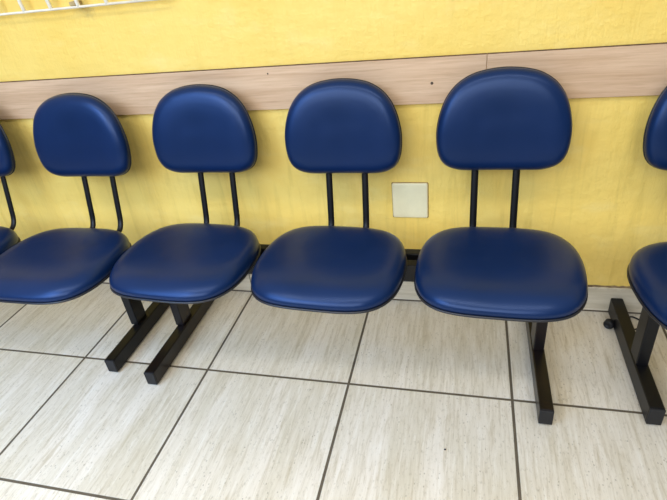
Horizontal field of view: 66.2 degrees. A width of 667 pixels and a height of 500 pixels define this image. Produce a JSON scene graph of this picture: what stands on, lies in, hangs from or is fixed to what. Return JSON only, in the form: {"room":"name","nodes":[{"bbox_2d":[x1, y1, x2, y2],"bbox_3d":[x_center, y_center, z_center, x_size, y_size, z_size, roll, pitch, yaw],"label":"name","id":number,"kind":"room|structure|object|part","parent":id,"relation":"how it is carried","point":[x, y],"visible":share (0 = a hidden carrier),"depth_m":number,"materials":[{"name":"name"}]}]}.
{"room":"waiting room","nodes":[
{"label":"waiting room","id":0,"kind":"room"},
{"bbox_2d":[0,283,666,499],"bbox_3d":[-0.656,1.534,-0.020,8.400,0.060,5.000,2,33,14],"label":"floor","id":1,"kind":"structure","parent":0,"point":[261,401],"depth_m":1.50,"materials":[{"name":"tile"}]},
{"bbox_2d":[0,93,169,371],"bbox_3d":[-1.282,-0.048,1.796,1.325,0.834,0.591,2,33,14],"label":"bench","id":2,"kind":"object","parent":1,"relation":"on","point":[75,134],"visible":0.93,"depth_m":1.66,"materials":[{"name":"blue leather"}]},
{"bbox_3d":[-1.309,-0.391,1.815,0.354,0.275,0.043,2,24,14],"label":"backrest","id":3,"kind":"part","parent":2,"relation":"part of","materials":[{"name":"blue leather"}]},
{"bbox_3d":[-1.302,0.016,1.709,0.419,0.055,0.368,2,33,14],"label":"seat","id":4,"kind":"part","parent":2,"relation":"part of","materials":[{"name":"blue leather"}]},
{"bbox_3d":[-0.870,0.031,1.600,0.419,0.055,0.368,2,33,14],"label":"seat","id":5,"kind":"part","parent":2,"relation":"part of","materials":[{"name":"blue leather"}]},
{"bbox_3d":[-0.850,-0.376,1.699,0.354,0.275,0.043,2,24,14],"label":"backrest","id":6,"kind":"part","parent":2,"relation":"part of","materials":[{"name":"blue leather"}]},
{"bbox_3d":[-0.727,0.150,1.812,0.031,0.250,0.057,2,33,14],"label":"leg","id":7,"kind":"part","parent":2,"relation":"part of","materials":[{"name":"black paint"}]},
{"bbox_2d":[109,66,587,424],"bbox_3d":[0.007,-0.018,1.487,1.319,0.838,0.546,2,33,14],"label":"bench","id":8,"kind":"object","parent":1,"relation":"on","point":[514,118],"visible":1,"depth_m":1.41,"materials":[{"name":"blue leather"}]},
{"bbox_3d":[-0.554,0.147,1.783,0.031,0.250,0.063,2,33,14],"label":"leg","id":9,"kind":"part","parent":8,"relation":"part of","materials":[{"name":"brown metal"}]},
{"bbox_3d":[-0.443,0.020,1.532,0.419,0.055,0.368,4,33,17],"label":"seat","id":10,"kind":"part","parent":8,"relation":"part of","materials":[{"name":"blue leather"}]},
{"bbox_3d":[-0.417,-0.376,1.613,0.354,0.275,0.043,2,24,14],"label":"backrest","id":11,"kind":"part","parent":8,"relation":"part of","materials":[{"name":"blue leather"}]},
{"bbox_3d":[-0.012,0.033,1.425,0.419,0.055,0.368,4,33,17],"label":"seat","id":12,"kind":"part","parent":8,"relation":"part of","materials":[{"name":"blue leather"}]},
{"bbox_3d":[0.021,-0.357,1.504,0.354,0.275,0.043,2,24,14],"label":"backrest","id":13,"kind":"part","parent":8,"relation":"part of","materials":[{"name":"blue leather"}]},
{"bbox_3d":[0.426,0.041,1.326,0.419,0.055,0.368,3,33,16],"label":"seat","id":14,"kind":"part","parent":8,"relation":"part of","materials":[{"name":"blue leather"}]},
{"bbox_3d":[0.460,-0.349,1.388,0.354,0.275,0.043,2,24,14],"label":"backrest","id":15,"kind":"part","parent":8,"relation":"part of","materials":[{"name":"blue leather"}]},
{"bbox_3d":[0.612,0.177,1.502,0.031,0.250,0.076,2,33,14],"label":"leg","id":16,"kind":"part","parent":8,"relation":"part of","materials":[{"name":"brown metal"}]},
{"bbox_2d":[603,316,638,329],"bbox_3d":[0.946,0.235,1.659,0.128,0.031,0.061,-13,32,-10],"label":"power cord","id":17,"kind":"object","parent":1,"relation":"on","point":[608,323],"visible":0.48,"depth_m":1.66,"materials":[{"name":"black rubber"}]},
{"bbox_2d":[608,86,666,424],"bbox_3d":[1.381,0.035,1.131,1.332,0.834,0.583,2,33,14],"label":"bench","id":18,"kind":"object","parent":1,"relation":"on","point":[647,268],"visible":1,"depth_m":1.31,"materials":[{"name":"blue leather"}]},
{"bbox_3d":[0.863,0.206,1.400,0.032,0.244,0.060,2,33,14],"label":"leg","id":19,"kind":"part","parent":18,"relation":"part of","materials":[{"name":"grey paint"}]},
{"bbox_3d":[0.921,0.080,1.164,0.419,0.055,0.368,-1,32,10],"label":"seat","id":20,"kind":"part","parent":18,"relation":"part of","materials":[{"name":"blue leather"}]},
{"bbox_3d":[0.973,-0.326,1.256,0.354,0.275,0.043,2,24,14],"label":"backrest","id":21,"kind":"part","parent":18,"relation":"part of","materials":[{"name":"blue leather"}]},
{"bbox_2d":[0,0,666,285],"bbox_3d":[-0.228,-1.051,1.326,8.400,2.800,0.150,2,33,14],"label":"wall","id":22,"kind":"structure","parent":0,"point":[604,198],"depth_m":1.59,"materials":[{"name":"yellow paint"}]},
{"bbox_2d":[0,0,156,15],"bbox_3d":[-1.315,-0.974,1.561,1.682,0.510,0.038,2,33,14],"label":"wire rack","id":23,"kind":"object","parent":22,"relation":"attached to","point":[74,4],"visible":1,"depth_m":1.56,"materials":[{"name":"white metal"}]},
{"bbox_2d":[0,53,486,119],"bbox_3d":[-1.914,-0.558,2.015,4.826,0.130,0.013,2,33,14],"label":"trim","id":24,"kind":"structure","parent":22,"relation":"attached to","point":[428,79],"depth_m":1.58,"materials":[{"name":"brown wood"}]},
{"bbox_2d":[103,274,641,313],"bbox_3d":[-0.104,0.131,1.970,8.400,0.100,0.010,2,33,14],"label":"baseboard","id":25,"kind":"structure","parent":22,"relation":"attached to","point":[599,298],"depth_m":1.72,"materials":[{"name":"stone"}]},
{"bbox_2d":[391,182,428,217],"bbox_3d":[0.252,-0.162,1.680,0.119,0.129,0.008,2,33,14],"label":"outlet cover","id":26,"kind":"object","parent":22,"relation":"attached to","point":[409,199],"visible":1,"depth_m":1.67,"materials":[{"name":"white plastic"}]},
{"bbox_2d":[487,42,666,98],"bbox_3d":[2.155,-0.420,0.983,3.573,0.130,0.012,2,33,14],"label":"trim","id":27,"kind":"structure","parent":22,"relation":"attached to","point":[630,69],"depth_m":1.34,"materials":[{"name":"brown wood"}]},
{"bbox_2d":[588,285,630,288],"bbox_3d":[-0.110,0.086,1.942,8.400,0.008,0.009,2,33,14],"label":"trim","id":28,"kind":"structure","parent":22,"relation":"attached to","point":[613,286],"depth_m":1.68,"materials":[{"name":"beige wood"}]}
]}

